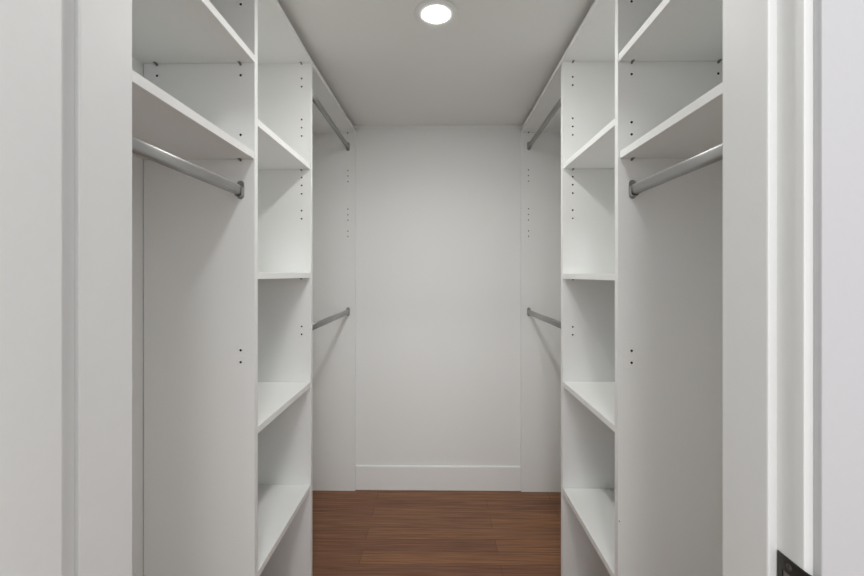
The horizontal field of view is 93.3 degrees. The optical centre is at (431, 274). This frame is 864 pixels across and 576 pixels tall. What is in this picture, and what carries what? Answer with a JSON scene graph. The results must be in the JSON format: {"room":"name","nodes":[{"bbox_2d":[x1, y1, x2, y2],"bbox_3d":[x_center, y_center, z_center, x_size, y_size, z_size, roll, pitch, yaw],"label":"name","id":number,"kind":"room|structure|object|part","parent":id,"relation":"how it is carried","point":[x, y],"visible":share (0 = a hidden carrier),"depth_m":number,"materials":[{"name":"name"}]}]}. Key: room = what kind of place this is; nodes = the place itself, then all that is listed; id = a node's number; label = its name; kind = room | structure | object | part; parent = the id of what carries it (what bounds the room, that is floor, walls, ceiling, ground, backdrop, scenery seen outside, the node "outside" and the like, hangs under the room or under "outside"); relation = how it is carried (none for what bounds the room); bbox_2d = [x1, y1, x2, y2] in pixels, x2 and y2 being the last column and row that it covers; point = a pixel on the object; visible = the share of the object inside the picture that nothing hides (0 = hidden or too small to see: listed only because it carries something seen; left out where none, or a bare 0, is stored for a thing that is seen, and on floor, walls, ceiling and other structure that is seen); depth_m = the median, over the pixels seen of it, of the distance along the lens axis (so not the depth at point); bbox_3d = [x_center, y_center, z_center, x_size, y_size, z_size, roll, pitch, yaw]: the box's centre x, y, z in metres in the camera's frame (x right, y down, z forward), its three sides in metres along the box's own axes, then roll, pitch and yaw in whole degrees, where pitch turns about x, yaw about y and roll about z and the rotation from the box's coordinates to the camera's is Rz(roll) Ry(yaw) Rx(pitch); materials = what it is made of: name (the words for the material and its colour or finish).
{"room":"walk-in closet","nodes":[
{"label":"walk-in closet","id":0,"kind":"room"},
{"bbox_2d":[132,56,143,575],"bbox_3d":[-0.809,0.185,1.438,0.100,2.080,1.805,0,0,1],"label":"wall","id":1,"kind":"structure","parent":0,"point":[137,66],"depth_m":1.05,"materials":[{"name":"paint"}]},
{"bbox_2d":[277,0,594,125],"bbox_3d":[0.015,-0.905,1.478,1.746,0.100,1.905,0,0,1],"label":"ceiling","id":2,"kind":"structure","parent":0,"point":[491,65],"depth_m":1.58,"materials":[{"name":"paint"}]},
{"bbox_2d":[414,0,457,27],"bbox_3d":[0.013,-0.852,1.331,0.142,0.007,0.142,0,0,1],"label":"recessed light","id":3,"kind":"object","parent":2,"relation":"in","point":[435,16],"visible":1,"depth_m":1.32,"materials":[{"name":"paint"}]},
{"bbox_2d":[423,6,448,22],"bbox_3d":[0.013,-0.849,1.331,0.085,0.001,0.085,0,0,1],"label":"diffuser","id":4,"kind":"object","parent":3,"relation":"attached to","point":[432,14],"depth_m":1.33,"materials":[{"name":"white plastic"}]},
{"bbox_2d":[312,490,560,575],"bbox_3d":[0.004,1.250,0.300,4.400,0.050,4.600,0,0,1],"label":"floor","id":5,"kind":"structure","parent":0,"point":[357,532],"depth_m":1.94,"materials":[{"name":"brown wood"}]},
{"bbox_2d":[132,0,254,160],"bbox_3d":[-0.617,0.200,0.805,0.298,2.050,0.541,0,0,1],"label":"shelves","id":6,"kind":"object","parent":5,"relation":"on","point":[163,31],"visible":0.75,"depth_m":0.92,"materials":[{"name":"white laminate"}]},
{"bbox_2d":[132,136,243,198],"bbox_3d":[-0.507,-0.224,0.813,0.020,0.049,0.522,0,0,1],"label":"closet rod","id":7,"kind":"object","parent":6,"relation":"attached to","point":[141,148],"visible":0.47,"depth_m":0.82,"materials":[{"name":"grey metal"}]},
{"bbox_2d":[132,70,253,158],"bbox_3d":[-0.618,-0.315,0.815,0.296,0.019,0.519,0,0,1],"label":"shelf","id":8,"kind":"object","parent":6,"relation":"attached to","point":[160,120],"depth_m":0.86,"materials":[{"name":"white plastic"}]},
{"bbox_2d":[132,0,254,62],"bbox_3d":[-0.617,-0.567,0.815,0.298,0.019,0.519,0,0,1],"label":"shelf","id":9,"kind":"object","parent":6,"relation":"attached to","point":[163,31],"depth_m":0.95,"materials":[{"name":"white plastic"}]},
{"bbox_2d":[144,0,311,575],"bbox_3d":[-0.611,0.200,1.325,0.294,2.050,0.498,0,0,1],"label":"shelving unit","id":10,"kind":"object","parent":5,"relation":"on","point":[228,278],"visible":0.98,"depth_m":1.08,"materials":[{"name":"white laminate"}]},
{"bbox_3d":[-0.612,0.807,1.325,0.292,0.019,0.458,0,0,1],"label":"shelf","id":11,"kind":"part","parent":10,"relation":"part of","materials":[{"name":"white plastic"}]},
{"bbox_3d":[-0.612,0.417,1.325,0.292,0.019,0.458,0,0,1],"label":"shelf","id":12,"kind":"part","parent":10,"relation":"part of","materials":[{"name":"white plastic"}]},
{"bbox_3d":[-0.612,0.002,1.325,0.292,0.019,0.458,0,0,1],"label":"shelf","id":13,"kind":"part","parent":10,"relation":"part of","materials":[{"name":"white laminate"}]},
{"bbox_3d":[-0.612,-0.410,1.325,0.292,0.019,0.458,0,0,1],"label":"shelf","id":14,"kind":"part","parent":10,"relation":"part of","materials":[{"name":"white laminate"}]},
{"bbox_3d":[-0.611,-0.816,1.325,0.294,0.019,0.498,0,0,1],"label":"shelf","id":15,"kind":"part","parent":10,"relation":"part of","materials":[{"name":"white plastic"}]},
{"bbox_2d":[312,61,355,490],"bbox_3d":[-0.596,0.200,1.956,0.312,2.050,0.764,0,0,1],"label":"panel","id":16,"kind":"object","parent":5,"relation":"on","point":[333,166],"visible":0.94,"depth_m":2.32,"materials":[{"name":"white laminate"}]},
{"bbox_2d":[312,91,349,150],"bbox_3d":[-0.481,-0.729,1.944,0.020,0.049,0.744,0,0,1],"label":"closet rod","id":17,"kind":"object","parent":16,"relation":"attached to","point":[315,100],"visible":0.66,"depth_m":1.91,"materials":[{"name":"grey metal"}]},
{"bbox_2d":[312,307,349,329],"bbox_3d":[-0.481,0.207,1.944,0.020,0.049,0.744,0,0,1],"label":"closet rod","id":18,"kind":"object","parent":16,"relation":"attached to","point":[315,325],"visible":0.62,"depth_m":1.91,"materials":[{"name":"grey metal"}]},
{"bbox_2d":[312,61,355,132],"bbox_3d":[-0.596,-0.816,1.956,0.312,0.019,0.764,0,0,1],"label":"shelf","id":19,"kind":"object","parent":16,"relation":"attached to","point":[321,90],"depth_m":2.01,"materials":[{"name":"white plastic"}]},
{"bbox_2d":[520,60,560,491],"bbox_3d":[0.645,0.200,1.941,0.295,2.050,0.764,0,0,1],"label":"panel","id":20,"kind":"object","parent":5,"relation":"on","point":[540,166],"visible":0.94,"depth_m":2.30,"materials":[{"name":"white laminate"}]},
{"bbox_2d":[520,60,560,132],"bbox_3d":[0.645,-0.816,1.941,0.295,0.019,0.764,0,0,1],"label":"shelf","id":21,"kind":"object","parent":20,"relation":"attached to","point":[551,93],"depth_m":2.00,"materials":[{"name":"white plastic"}]},
{"bbox_2d":[527,97,560,149],"bbox_3d":[0.542,-0.729,1.931,0.020,0.049,0.744,0,0,1],"label":"closet rod","id":22,"kind":"object","parent":20,"relation":"attached to","point":[557,106],"visible":0.66,"depth_m":1.94,"materials":[{"name":"grey metal"}]},
{"bbox_2d":[527,307,560,328],"bbox_3d":[0.542,0.207,1.931,0.020,0.049,0.744,0,0,1],"label":"closet rod","id":23,"kind":"object","parent":20,"relation":"attached to","point":[544,318],"visible":0.68,"depth_m":1.94,"materials":[{"name":"grey metal"}]},
{"bbox_2d":[561,0,722,575],"bbox_3d":[0.636,0.200,1.309,0.297,2.050,0.498,0,0,1],"label":"shelving unit","id":24,"kind":"object","parent":5,"relation":"on","point":[642,276],"visible":0.94,"depth_m":1.06,"materials":[{"name":"white laminate"}]},
{"bbox_3d":[0.637,-0.816,1.309,0.294,0.019,0.498,0,0,1],"label":"shelf","id":25,"kind":"part","parent":24,"relation":"part of","materials":[{"name":"white plastic"}]},
{"bbox_3d":[0.638,0.815,1.309,0.292,0.019,0.458,0,0,1],"label":"shelf","id":26,"kind":"part","parent":24,"relation":"part of","materials":[{"name":"white plastic"}]},
{"bbox_3d":[0.638,0.412,1.309,0.292,0.019,0.458,0,0,1],"label":"shelf","id":27,"kind":"part","parent":24,"relation":"part of","materials":[{"name":"white plastic"}]},
{"bbox_3d":[0.638,0.005,1.309,0.292,0.019,0.458,0,0,1],"label":"shelf","id":28,"kind":"part","parent":24,"relation":"part of","materials":[{"name":"white laminate"}]},
{"bbox_3d":[0.638,-0.410,1.309,0.292,0.019,0.458,0,0,1],"label":"shelf","id":29,"kind":"part","parent":24,"relation":"part of","materials":[{"name":"white laminate"}]},
{"bbox_2d":[619,0,722,160],"bbox_3d":[0.630,0.200,0.790,0.297,2.050,0.541,0,0,1],"label":"bay","id":30,"kind":"object","parent":5,"relation":"on","point":[677,30],"visible":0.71,"depth_m":0.92,"materials":[{"name":"white laminate"}]},
{"bbox_2d":[619,0,722,60],"bbox_3d":[0.630,-0.565,0.799,0.297,0.019,0.519,0,0,1],"label":"shelf","id":31,"kind":"object","parent":30,"relation":"attached to","point":[677,30],"depth_m":0.95,"materials":[{"name":"white plastic"}]},
{"bbox_2d":[620,82,722,157],"bbox_3d":[0.632,-0.312,0.799,0.293,0.019,0.519,0,0,1],"label":"shelf","id":32,"kind":"object","parent":30,"relation":"attached to","point":[697,128],"depth_m":0.88,"materials":[{"name":"white laminate"}]},
{"bbox_2d":[629,143,722,198],"bbox_3d":[0.518,-0.223,0.801,0.020,0.049,0.522,0,0,1],"label":"closet rod","id":33,"kind":"object","parent":30,"relation":"attached to","point":[712,155],"visible":0.5,"depth_m":0.85,"materials":[{"name":"grey metal"}]},
{"bbox_2d":[353,125,522,465],"bbox_3d":[0.026,0.185,2.381,1.746,2.080,0.100,0,0,1],"label":"wall","id":34,"kind":"structure","parent":0,"point":[438,206],"depth_m":2.33,"materials":[{"name":"paint"}]},
{"bbox_2d":[356,465,520,490],"bbox_3d":[0.035,1.157,2.325,0.937,0.137,0.010,0,0,1],"label":"baseboard","id":35,"kind":"structure","parent":34,"relation":"attached to","point":[368,477],"depth_m":2.32,"materials":[{"name":"paint"}]},
{"bbox_3d":[0.006,-0.050,0.473,4.400,2.550,0.105,0,0,1],"label":"wall","id":36,"kind":"structure","parent":0,"visible":0},
{"bbox_2d":[0,0,61,575],"bbox_3d":[-0.397,0.222,0.037,0.035,1.986,0.754,0,0,1],"label":"door","id":37,"kind":"structure","parent":36,"relation":"in","point":[30,30],"depth_m":0.38,"materials":[{"name":"paint"}]},
{"bbox_2d":[62,0,131,575],"bbox_3d":[-0.402,0.219,0.478,0.024,2.012,0.105,0,0,1],"label":"trim","id":38,"kind":"structure","parent":36,"relation":"attached to","point":[96,34],"depth_m":0.47,"materials":[{"name":"paint"}]},
{"bbox_2d":[723,0,813,575],"bbox_3d":[0.384,0.219,0.463,0.028,2.012,0.116,0,0,1],"label":"trim","id":39,"kind":"structure","parent":36,"relation":"attached to","point":[768,45],"depth_m":0.45,"materials":[{"name":"paint"}]},
{"bbox_3d":[0.379,0.332,0.426,0.004,0.060,0.042,0,0,-5],"label":"strike plate","id":40,"kind":"part","parent":39,"relation":"part of","materials":[{"name":"brown metal"}]},
{"bbox_2d":[814,0,863,575],"bbox_3d":[0.423,0.180,0.411,0.070,2.090,0.010,0,0,1],"label":"door","id":41,"kind":"structure","parent":36,"relation":"attached to","point":[838,24],"depth_m":0.41,"materials":[{"name":"paint"}]}
]}

